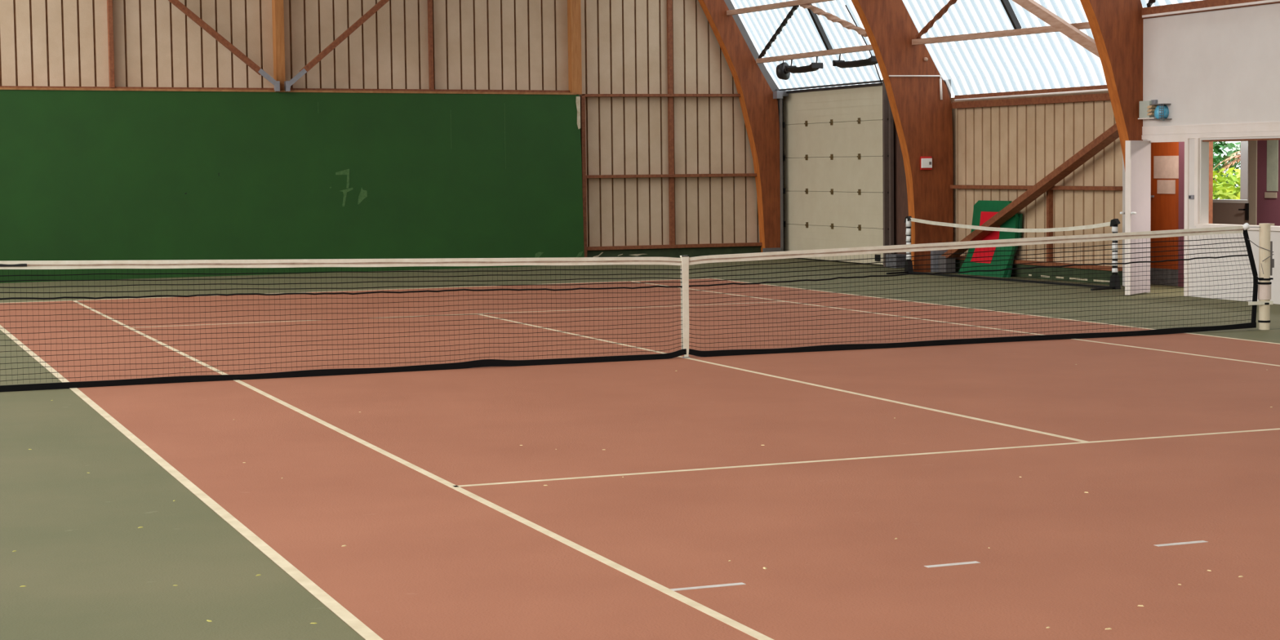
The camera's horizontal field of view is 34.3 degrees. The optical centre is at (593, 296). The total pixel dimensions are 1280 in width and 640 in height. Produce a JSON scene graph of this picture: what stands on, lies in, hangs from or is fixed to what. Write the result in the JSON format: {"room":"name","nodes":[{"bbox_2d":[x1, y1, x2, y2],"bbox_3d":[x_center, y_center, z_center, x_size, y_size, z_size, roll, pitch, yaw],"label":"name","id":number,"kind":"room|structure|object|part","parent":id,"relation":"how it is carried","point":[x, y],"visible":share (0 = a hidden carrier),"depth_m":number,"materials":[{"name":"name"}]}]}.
{"room":"indoor tennis court","nodes":[
{"label":"indoor tennis court","id":0,"kind":"room"},
{"bbox_2d":[0,0,759,246],"bbox_3d":[-5.523,-4.806,34.973,19.290,9.030,0.145,-2,4,-20],"label":"wall","id":1,"kind":"structure","parent":0,"point":[478,44],"depth_m":36.41,"materials":[{"name":"beige wood"}]},
{"bbox_2d":[106,0,115,87],"bbox_3d":[-7.949,-6.086,33.833,0.075,5.315,0.132,-2,4,-20],"label":"timber post","id":2,"kind":"object","parent":1,"relation":"attached to","point":[109,2],"visible":1,"depth_m":33.90,"materials":[{"name":"brown wood"}]},
{"bbox_2d":[271,0,285,89],"bbox_3d":[-5.337,-6.331,34.736,0.150,5.699,0.240,-2,4,-20],"label":"timber post","id":3,"kind":"object","parent":1,"relation":"attached to","point":[277,8],"visible":0.96,"depth_m":34.76,"materials":[{"name":"brown wood"}]},
{"bbox_2d":[168,0,279,91],"bbox_3d":[-6.919,-4.846,34.014,3.461,2.930,0.145,-2,4,-20],"label":"diagonal brace","id":4,"kind":"object","parent":3,"relation":"attached to","point":[177,3],"visible":1,"depth_m":34.30,"materials":[{"name":"wood"}]},
{"bbox_2d":[284,0,389,91],"bbox_3d":[-3.575,-5.006,35.258,3.471,2.999,0.145,-2,4,-20],"label":"diagonal brace","id":5,"kind":"object","parent":3,"relation":"attached to","point":[359,22],"visible":1,"depth_m":34.94,"materials":[{"name":"wood"}]},
{"bbox_2d":[0,85,569,92],"bbox_3d":[-7.281,-3.438,34.253,14.600,0.170,0.100,-2,4,-20],"label":"rail","id":6,"kind":"object","parent":1,"relation":"attached to","point":[129,87],"visible":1,"depth_m":35.18,"materials":[{"name":"brown wood"}]},
{"bbox_2d":[427,0,434,91],"bbox_3d":[-2.853,-6.261,35.742,0.060,5.404,0.112,-2,4,-20],"label":"timber post","id":7,"kind":"object","parent":1,"relation":"attached to","point":[430,39],"visible":1,"depth_m":35.82,"materials":[{"name":"brown wood"}]},
{"bbox_2d":[567,0,582,94],"bbox_3d":[-0.361,-5.871,36.660,0.190,4.559,0.182,-2,4,-20],"label":"timber post","id":8,"kind":"object","parent":1,"relation":"attached to","point":[574,11],"visible":1,"depth_m":36.67,"materials":[{"name":"brown wood"}]},
{"bbox_2d":[582,93,740,97],"bbox_3d":[1.260,-3.642,37.419,3.100,0.050,0.150,-2,4,-20],"label":"rail","id":9,"kind":"object","parent":1,"relation":"attached to","point":[585,95],"visible":1,"depth_m":37.34,"materials":[{"name":"brown wood"}]},
{"bbox_2d":[666,0,675,244],"bbox_3d":[1.385,-3.870,37.491,0.085,5.962,0.072,-2,4,-20],"label":"timber post","id":10,"kind":"object","parent":1,"relation":"attached to","point":[669,2],"visible":1,"depth_m":37.51,"materials":[{"name":"brown wood"}]},
{"bbox_2d":[586,173,756,177],"bbox_3d":[1.453,-2.199,37.576,3.470,0.070,0.150,-2,4,-20],"label":"rail","id":11,"kind":"object","parent":1,"relation":"attached to","point":[741,174],"visible":1,"depth_m":37.49,"materials":[{"name":"brown wood"}]},
{"bbox_2d":[586,245,760,257],"bbox_3d":[1.571,-0.777,37.732,3.680,0.245,0.103,-2,4,-20],"label":"trim","id":12,"kind":"structure","parent":1,"relation":"attached to","point":[693,251],"depth_m":37.63,"materials":[{"name":"black wood"}]},
{"bbox_2d":[586,242,762,250],"bbox_3d":[1.503,-0.920,37.669,3.540,0.070,0.170,-2,4,-20],"label":"rail","id":13,"kind":"object","parent":1,"relation":"attached to","point":[741,244],"visible":1,"depth_m":37.57,"materials":[{"name":"brown wood"}]},
{"bbox_2d":[724,0,778,91],"bbox_3d":[1.707,-5.778,37.509,3.930,4.750,0.030,-2,4,-20],"label":"flashing","id":14,"kind":"object","parent":1,"relation":"attached to","point":[771,83],"visible":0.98,"depth_m":38.00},
{"bbox_2d":[772,79,893,266],"bbox_3d":[4.106,-2.163,36.406,0.380,3.130,4.190,-2,4,-20],"label":"door","id":15,"kind":"structure","parent":1,"relation":"in","point":[842,180],"depth_m":36.32,"materials":[{"name":"beige metal"}]},
{"bbox_3d":[4.227,-3.376,36.417,0.060,0.605,3.980,-2,4,-20],"label":"panel","id":16,"kind":"part","parent":15,"relation":"part of","materials":[{"name":"beige metal"}]},
{"bbox_3d":[4.235,-2.768,36.456,0.060,0.605,3.980,-2,4,-20],"label":"panel","id":17,"kind":"part","parent":15,"relation":"part of","materials":[{"name":"beige metal"}]},
{"bbox_3d":[4.244,-2.159,36.495,0.060,0.605,3.980,-2,4,-20],"label":"panel","id":18,"kind":"part","parent":15,"relation":"part of","materials":[{"name":"beige metal"}]},
{"bbox_3d":[4.252,-1.550,36.534,0.060,0.605,3.980,-2,4,-20],"label":"panel","id":19,"kind":"part","parent":15,"relation":"part of","materials":[{"name":"beige metal"}]},
{"bbox_3d":[4.260,-0.942,36.572,0.060,0.605,3.980,-2,4,-20],"label":"panel","id":20,"kind":"part","parent":15,"relation":"part of","materials":[{"name":"beige metal"}]},
{"bbox_2d":[0,257,1279,639],"bbox_3d":[2.277,0.690,18.033,21.900,0.204,38.400,-2,4,-20],"label":"floor","id":21,"kind":"structure","parent":0,"point":[451,528],"depth_m":12.25,"materials":[{"name":"paint"}]},
{"bbox_2d":[0,87,584,283],"bbox_3d":[-7.148,-1.910,34.280,14.760,3.182,0.300,-2,4,-20],"label":"board","id":22,"kind":"object","parent":21,"relation":"on","point":[86,174],"visible":0.96,"depth_m":34.81,"materials":[{"name":"green wood"}]},
{"bbox_2d":[578,95,586,257],"bbox_3d":[-0.205,-2.083,36.936,0.075,3.000,0.192,-2,4,-20],"label":"timber post","id":23,"kind":"object","parent":21,"relation":"on","point":[582,97],"visible":0.56,"depth_m":36.83,"materials":[{"name":"brown wood"}]},
{"bbox_2d":[697,0,781,252],"bbox_3d":[-5.277,-4.756,34.761,18.500,8.750,0.310,-2,4,-20],"label":"arch","id":24,"kind":"object","parent":21,"relation":"on","point":[759,108],"visible":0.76,"depth_m":37.91,"materials":[{"name":"brown wood"}]},
{"bbox_2d":[885,253,906,268],"bbox_3d":[5.030,-0.594,34.309,0.260,0.220,0.350,-2,4,-20],"label":"concrete block","id":25,"kind":"object","parent":21,"relation":"on","point":[901,263],"visible":0.64,"depth_m":34.16,"materials":[{"name":"grey concrete"}]},
{"bbox_2d":[851,0,953,272],"bbox_3d":[-3.275,-4.542,29.406,19.030,8.950,0.270,-2,4,-20],"label":"arch","id":26,"kind":"object","parent":21,"relation":"on","point":[923,122],"visible":0.8,"depth_m":32.61,"materials":[{"name":"wood"}]},
{"bbox_2d":[726,0,834,15],"bbox_3d":[3.424,-4.967,34.986,0.090,0.150,5.501,-2,4,-21],"label":"beam","id":27,"kind":"structure","parent":26,"relation":"attached to","point":[796,2],"depth_m":35.75,"materials":[{"name":"brown wood"}]},
{"bbox_2d":[755,44,872,63],"bbox_3d":[3.974,-4.156,35.240,0.090,0.085,5.500,-2,4,-21],"label":"beam","id":28,"kind":"structure","parent":26,"relation":"attached to","point":[866,47],"depth_m":35.54,"materials":[{"name":"brown wood"}]},
{"bbox_2d":[758,5,799,58],"bbox_3d":[3.232,-4.644,36.366,0.088,0.842,2.776,-1,4,-9],"label":"brace","id":29,"kind":"object","parent":28,"relation":"attached to","point":[790,14],"visible":1,"depth_m":36.26,"materials":[{"name":"metal"}]},
{"bbox_2d":[776,60,790,79],"bbox_3d":[3.444,-4.046,36.851,0.336,0.369,0.320,2,5,37],"label":"floodlight","id":30,"kind":"object","parent":28,"relation":"hanging from","point":[781,73],"visible":0.88,"depth_m":36.83,"materials":[{"name":"metal"}]},
{"bbox_2d":[807,4,832,49],"bbox_3d":[3.814,-4.555,35.012,0.694,0.884,0.050,-4,5,-44],"label":"brace","id":31,"kind":"object","parent":28,"relation":"attached to","point":[815,18],"visible":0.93,"depth_m":35.01,"materials":[{"name":"metal"}]},
{"bbox_2d":[832,53,877,68],"bbox_3d":[4.356,-3.927,34.209,0.220,0.259,1.386,-2,4,-20],"label":"heater","id":32,"kind":"object","parent":28,"relation":"hanging from","point":[872,60],"visible":0.82,"depth_m":34.12,"materials":[{"name":"black metal"}]},
{"bbox_2d":[844,4,881,83],"bbox_3d":[4.498,-4.142,33.988,0.177,1.253,1.112,2,5,39],"label":"cable","id":33,"kind":"object","parent":28,"relation":"hanging from","point":[845,5],"visible":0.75,"depth_m":33.80,"materials":[{"name":"metal"}]},
{"bbox_2d":[800,4,867,36],"bbox_3d":[3.896,-4.528,33.635,0.112,0.769,2.614,-2,4,-18],"label":"brace","id":34,"kind":"object","parent":26,"relation":"attached to","point":[819,11],"visible":1,"depth_m":33.53,"materials":[{"name":"brown wood"}]},
{"bbox_2d":[888,75,942,99],"bbox_3d":[5.059,-3.289,32.515,0.950,0.388,0.040,-2,4,-20],"label":"conduit pipe","id":35,"kind":"object","parent":26,"relation":"attached to","point":[940,76],"visible":1,"depth_m":32.59,"materials":[{"name":"paint"}]},
{"bbox_2d":[920,156,932,169],"bbox_3d":[5.239,-2.108,32.629,0.195,0.210,0.073,-2,4,-20],"label":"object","id":36,"kind":"object","parent":26,"relation":"attached to","point":[926,162],"visible":1,"depth_m":32.60,"materials":[{"name":"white plastic"}]},
{"bbox_2d":[911,22,1090,44],"bbox_3d":[6.019,-3.803,29.813,0.090,0.155,5.681,-2,4,-20],"label":"beam","id":37,"kind":"structure","parent":26,"relation":"attached to","point":[1084,25],"depth_m":30.19,"materials":[{"name":"brown wood"}]},
{"bbox_2d":[915,0,957,39],"bbox_3d":[5.295,-4.341,30.928,0.090,0.835,3.027,-1,4,-9],"label":"brace","id":38,"kind":"object","parent":37,"relation":"attached to","point":[944,9],"visible":1,"depth_m":31.45,"materials":[{"name":"brown wood"}]},
{"bbox_2d":[1000,0,1021,29],"bbox_3d":[5.849,-4.232,29.510,0.624,0.880,0.050,-3,4,-31],"label":"brace","id":39,"kind":"object","parent":37,"relation":"attached to","point":[1006,4],"visible":1,"depth_m":29.57,"materials":[{"name":"metal"}]},
{"bbox_2d":[959,200,1018,277],"bbox_3d":[6.019,-0.898,31.639,0.270,1.140,1.320,-2,4,-20],"label":"mat","id":40,"kind":"object","parent":21,"relation":"on","point":[983,211],"visible":0.59,"depth_m":31.60,"materials":[{"name":"green plastic"}]},
{"bbox_2d":[886,216,1120,290],"bbox_3d":[5.810,-0.704,30.133,0.514,0.950,5.243,-2,4,-24],"label":"net","id":41,"kind":"object","parent":21,"relation":"on","point":[1113,223],"visible":0.83,"depth_m":29.68,"materials":[{"name":"white fabric"}]},
{"bbox_3d":[4.949,-0.805,32.529,0.072,0.830,0.068,-2,4,-20],"label":"net post","id":42,"kind":"part","parent":41,"relation":"part of","materials":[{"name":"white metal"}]},
{"bbox_3d":[7.032,-0.565,27.933,0.072,0.880,0.068,-2,4,-20],"label":"net post","id":43,"kind":"part","parent":41,"relation":"part of","materials":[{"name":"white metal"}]},
{"bbox_2d":[1005,213,1022,277],"bbox_3d":[6.170,-0.788,31.383,0.255,0.950,0.842,-2,4,-20],"label":"mat","id":44,"kind":"object","parent":21,"relation":"on","point":[1020,215],"visible":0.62,"depth_m":31.05,"materials":[{"name":"green plastic"}]},
{"bbox_2d":[937,123,1119,271],"bbox_3d":[6.375,-1.394,30.468,0.195,2.269,4.947,-2,4,-20],"label":"diagonal brace","id":45,"kind":"object","parent":21,"relation":"on","point":[1109,135],"visible":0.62,"depth_m":30.11,"materials":[{"name":"brown wood"}]},
{"bbox_2d":[1080,0,1142,167],"bbox_3d":[-1.494,-4.207,23.820,18.445,8.943,0.200,-2,4,-20],"label":"arch","id":46,"kind":"object","parent":21,"relation":"on","point":[1116,26],"visible":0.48,"depth_m":26.93,"materials":[{"name":"brown wood"}]},
{"bbox_2d":[1012,0,1099,57],"bbox_3d":[6.172,-3.842,28.264,0.100,1.557,2.979,-3,4,-27],"label":"brace","id":47,"kind":"object","parent":46,"relation":"attached to","point":[1037,10],"visible":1,"depth_m":27.95,"materials":[{"name":"brown wood"}]},
{"bbox_2d":[1257,222,1274,329],"bbox_3d":[6.845,-0.207,21.075,0.168,1.082,0.135,-1,4,1],"label":"net post","id":48,"kind":"object","parent":21,"relation":"on","point":[1264,284],"visible":1,"depth_m":21.03,"materials":[{"name":"white metal"}]},
{"bbox_2d":[0,222,1274,391],"bbox_3d":[0.935,0.016,18.854,12.711,1.080,0.095,-2,4,-20],"label":"net","id":49,"kind":"object","parent":48,"relation":"attached to","point":[684,261],"visible":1,"depth_m":18.61,"materials":[{"name":"black fabric"}]},
{"bbox_3d":[6.749,-0.420,20.987,0.312,0.384,0.029,-1,4,-7],"label":"thin cord","id":50,"kind":"part","parent":49,"relation":"part of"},
{"bbox_2d":[893,79,951,254],"bbox_3d":[5.365,-1.987,33.845,0.100,3.050,1.700,-2,4,-20],"label":"wall","id":51,"kind":"structure","parent":0,"point":[900,197],"depth_m":34.46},
{"bbox_2d":[790,91,1122,266],"bbox_3d":[5.746,-1.890,33.031,0.120,2.950,11.700,-2,4,-20],"label":"wall","id":52,"kind":"structure","parent":0,"point":[1012,144],"depth_m":30.60,"materials":[{"name":"beige wood"}]},
{"bbox_2d":[951,93,1110,108],"bbox_3d":[6.697,-2.867,30.121,0.130,0.115,5.600,-2,4,-20],"label":"rail","id":53,"kind":"object","parent":52,"relation":"attached to","point":[1100,96],"visible":0.56,"depth_m":30.53,"materials":[{"name":"brown wood"}]},
{"bbox_2d":[954,88,1108,101],"bbox_3d":[6.643,-2.944,30.000,0.034,0.039,5.480,-2,4,-20],"label":"flashing","id":54,"kind":"object","parent":53,"relation":"attached to","point":[1098,90],"visible":0.65,"depth_m":30.45,"materials":[{"name":"paint"}]},
{"bbox_2d":[954,84,1107,99],"bbox_3d":[6.709,-3.000,30.118,0.060,0.060,5.600,-2,4,-20],"label":"rail","id":55,"kind":"object","parent":52,"relation":"attached to","point":[1101,86],"visible":0.56,"depth_m":30.63,"materials":[{"name":"brown wood"}]},
{"bbox_2d":[950,185,1122,190],"bbox_3d":[6.485,-1.623,30.730,0.140,0.055,4.450,-2,4,-20],"label":"rail","id":56,"kind":"object","parent":52,"relation":"attached to","point":[986,187],"visible":0.94,"depth_m":30.65,"materials":[{"name":"brown wood"}]},
{"bbox_2d":[955,259,1122,285],"bbox_3d":[6.529,-0.383,30.846,0.082,0.200,4.500,-2,4,-20],"label":"trim","id":57,"kind":"structure","parent":52,"relation":"attached to","point":[1066,275],"depth_m":30.00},
{"bbox_2d":[955,255,1122,271],"bbox_3d":[6.510,-0.507,30.831,0.110,0.055,4.500,-2,4,-20],"label":"rail","id":58,"kind":"object","parent":52,"relation":"attached to","point":[1015,261],"visible":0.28,"depth_m":30.01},
{"bbox_2d":[1046,189,1053,262],"bbox_3d":[6.686,-1.041,30.363,0.080,1.070,0.060,-2,4,-20],"label":"timber post","id":59,"kind":"object","parent":52,"relation":"attached to","point":[1050,192],"visible":0.81,"depth_m":30.34,"materials":[{"name":"brown wood"}]},
{"bbox_2d":[730,0,1195,95],"bbox_3d":[1.159,-5.309,17.423,19.303,6.345,38.500,-2,4,-20],"label":"ceiling","id":60,"kind":"structure","parent":0,"point":[1144,2],"depth_m":32.03,"materials":[{"name":"white plastic"}]},
{"bbox_2d":[784,56,822,73],"bbox_3d":[3.655,-4.037,36.079,0.220,0.259,1.086,-2,4,-20],"label":"heater","id":61,"kind":"object","parent":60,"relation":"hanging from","point":[815,66],"visible":1,"depth_m":35.89,"materials":[{"name":"black metal"}]},
{"bbox_2d":[1122,155,1124,285],"bbox_3d":[7.239,-1.341,28.029,0.029,2.450,1.382,0,4,9],"label":"wall","id":62,"kind":"structure","parent":0,"point":[1123,167],"depth_m":28.55,"materials":[{"name":"paint"}]},
{"bbox_2d":[1177,142,1184,287],"bbox_3d":[7.868,-1.385,28.588,0.080,2.450,1.750,-2,4,-20],"label":"wall","id":63,"kind":"structure","parent":0,"point":[1181,144],"depth_m":28.16,"materials":[{"name":"paint"}]},
{"bbox_2d":[1150,142,1178,286],"bbox_3d":[7.850,-1.177,28.586,0.110,2.025,0.755,-2,4,-20],"label":"door","id":64,"kind":"structure","parent":63,"relation":"in","point":[1164,206],"depth_m":28.55,"materials":[{"name":"orange wood"},{"name":"grey metal"}]},
{"bbox_3d":[7.883,-0.280,28.651,0.065,0.225,0.755,-2,4,-20],"label":"kick plate","id":65,"kind":"part","parent":64,"relation":"part of","materials":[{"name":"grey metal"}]},
{"bbox_2d":[1153,155,1178,178],"bbox_3d":[7.876,-1.783,28.456,0.008,0.310,0.590,-2,4,-20],"label":"notice sheet","id":66,"kind":"object","parent":64,"relation":"attached to","point":[1164,166],"visible":1,"depth_m":28.47,"materials":[{"name":"paper"}]},
{"bbox_2d":[1156,179,1175,193],"bbox_3d":[7.876,-1.514,28.485,0.008,0.190,0.405,-2,4,-20],"label":"notice sheet","id":67,"kind":"object","parent":64,"relation":"attached to","point":[1163,186],"visible":1,"depth_m":28.48,"materials":[{"name":"paper"}]},
{"bbox_2d":[1208,141,1213,223],"bbox_3d":[8.197,-1.334,27.709,0.110,2.450,0.130,-2,4,-20],"label":"trim","id":68,"kind":"structure","parent":63,"relation":"attached to","point":[1211,143],"depth_m":27.65,"materials":[{"name":"wood"}]},
{"bbox_2d":[1142,3,1279,304],"bbox_3d":[11.813,-1.128,14.921,0.120,3.568,26.100,-2,4,-20],"label":"wall","id":69,"kind":"structure","parent":0,"point":[1220,66],"depth_m":25.67,"materials":[{"name":"paint"}]},
{"bbox_2d":[1120,140,1151,294],"bbox_3d":[7.011,-1.027,26.689,0.175,1.970,0.796,2,4,36],"label":"door","id":70,"kind":"structure","parent":69,"relation":"in","point":[1138,153],"depth_m":26.63,"materials":[{"name":"paint"}]},
{"bbox_2d":[1137,99,1172,119],"bbox_3d":[7.233,-2.411,26.734,0.146,0.270,0.600,-2,4,-20],"label":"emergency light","id":71,"kind":"object","parent":69,"relation":"attached to","point":[1148,109],"visible":1,"depth_m":26.73,"materials":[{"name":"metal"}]},
{"bbox_2d":[1137,117,1156,119],"bbox_3d":[7.205,-2.316,26.863,0.100,0.015,0.350,-2,4,-20],"label":"shelf","id":72,"kind":"object","parent":71,"relation":"attached to","point":[1140,117],"depth_m":26.81,"materials":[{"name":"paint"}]},
{"bbox_2d":[1147,137,1199,296],"bbox_3d":[7.472,-1.024,26.547,0.150,2.000,1.070,-2,4,-20],"label":"trim","id":73,"kind":"structure","parent":69,"relation":"attached to","point":[1197,140],"depth_m":26.21,"materials":[{"name":"paint"}]},
{"bbox_2d":[1188,195,1194,199],"bbox_3d":[7.550,-1.260,26.151,0.024,0.050,0.100,-2,4,-20],"label":"light switch","id":74,"kind":"object","parent":69,"relation":"attached to","point":[1190,197],"visible":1,"depth_m":26.14,"materials":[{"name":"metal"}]},
{"bbox_2d":[1142,121,1279,139],"bbox_3d":[11.727,-1.429,14.925,0.018,0.170,26.000,-2,4,-20],"label":"trim","id":75,"kind":"structure","parent":69,"relation":"attached to","point":[1254,129],"depth_m":25.71,"materials":[{"name":"paint"}]},
{"bbox_2d":[1142,0,1279,18],"bbox_3d":[11.774,-2.982,14.841,0.200,0.140,25.980,-2,4,-20],"label":"timber beam","id":76,"kind":"structure","parent":69,"relation":"on","point":[1203,3],"depth_m":25.94,"materials":[{"name":"brown wood"}]},
{"bbox_2d":[1146,0,1155,7],"bbox_3d":[7.303,-4.143,26.129,0.086,0.884,1.634,-1,4,-6],"label":"brace","id":77,"kind":"object","parent":76,"relation":"on","point":[1150,2],"visible":1,"depth_m":26.85,"materials":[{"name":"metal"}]},
{"bbox_2d":[1142,0,1279,17],"bbox_3d":[11.671,-2.931,14.773,0.030,0.030,25.920,-2,4,-20],"label":"strip","id":78,"kind":"object","parent":76,"relation":"attached to","point":[1265,1],"visible":1,"depth_m":25.55,"materials":[{"name":"paint"}]},
{"bbox_2d":[1195,137,1279,231],"bbox_3d":[8.048,-1.361,24.994,0.210,1.105,2.200,-2,4,-20],"label":"window","id":79,"kind":"structure","parent":69,"relation":"in","point":[1197,225],"depth_m":25.39,"materials":[{"name":"paint"}]},
{"bbox_2d":[1257,139,1279,226],"bbox_3d":[12.928,-0.747,17.500,1.620,2.450,30.100,-2,4,-20],"label":"wall","id":80,"kind":"structure","parent":0,"point":[1268,209],"depth_m":28.96,"materials":[{"name":"paint"}]},
{"bbox_2d":[1212,140,1257,225],"bbox_3d":[9.239,-1.293,29.760,0.380,2.080,1.230,-2,4,-20],"label":"door","id":81,"kind":"structure","parent":80,"relation":"in","point":[1227,211],"depth_m":29.34,"materials":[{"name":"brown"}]},
{"bbox_3d":[9.134,-0.813,29.791,0.050,1.080,0.970,-2,4,-20],"label":"panel","id":82,"kind":"part","parent":81,"relation":"part of","materials":[{"name":"brown wood"}]},
{"bbox_3d":[9.120,-1.810,29.727,0.060,0.920,0.970,-2,4,-20],"label":"glazing frame","id":83,"kind":"part","parent":81,"relation":"part of","materials":[{"name":"white"}]},
{"bbox_3d":[9.217,-1.208,29.369,0.060,0.240,0.155,-2,4,-20],"label":"lock plate","id":84,"kind":"part","parent":81,"relation":"part of","materials":[{"name":"black plastic"}]},
{"bbox_3d":[9.146,-1.290,29.725,0.100,2.080,1.230,-2,4,-20],"label":"frame","id":85,"kind":"part","parent":81,"relation":"part of","materials":[{"name":"wood"}]},
{"bbox_2d":[1264,191,1276,198],"bbox_3d":[9.429,-1.417,28.834,0.019,0.080,0.240,-2,4,-20],"label":"wall plate","id":86,"kind":"object","parent":80,"relation":"attached to","point":[1267,194],"visible":1,"depth_m":28.83,"materials":[{"name":"beige plastic"}]},
{"bbox_2d":[1266,139,1278,191],"bbox_3d":[9.436,-1.857,28.784,0.011,0.775,0.230,-2,4,-20],"label":"poster","id":87,"kind":"object","parent":80,"relation":"attached to","point":[1272,145],"visible":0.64,"depth_m":28.78,"materials":[{"name":"grey paper"}]},
{"label":"outside","id":88,"kind":"structure","parent":0,"visible":0},
{"bbox_3d":[24.028,-0.854,38.175,33.000,0.230,70.000,-2,4,-20],"label":"ground","id":89,"kind":"structure","parent":88,"visible":0},
{"bbox_2d":[1213,166,1239,199],"bbox_3d":[10.986,-1.467,36.156,1.928,1.625,1.912,-2,4,-20],"label":"shrub","id":90,"kind":"object","parent":89,"relation":"on","point":[1224,190],"visible":0.11,"depth_m":35.78,"materials":[{"name":"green plant"}]},
{"bbox_2d":[1213,141,1240,199],"bbox_3d":[11.501,-2.244,39.814,2.303,2.693,2.270,-2,4,-20],"label":"shrub","id":91,"kind":"object","parent":89,"relation":"on","point":[1216,159],"visible":0.1,"depth_m":39.27,"materials":[{"name":"green plant"}]},
{"bbox_2d":[1213,151,1240,181],"bbox_3d":[12.236,-1.778,38.511,1.648,1.892,1.650,-2,4,-20],"label":"palm","id":92,"kind":"object","parent":89,"relation":"on","point":[1238,156],"visible":0.15,"depth_m":38.42,"materials":[{"name":"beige plant"}]},
{"bbox_2d":[1240,141,1248,199],"bbox_3d":[9.697,-1.606,30.635,0.150,2.620,0.220,-2,4,-20],"label":"post","id":93,"kind":"object","parent":89,"relation":"on","point":[1244,144],"visible":0.14,"depth_m":30.62,"materials":[{"name":"white"}]}
]}

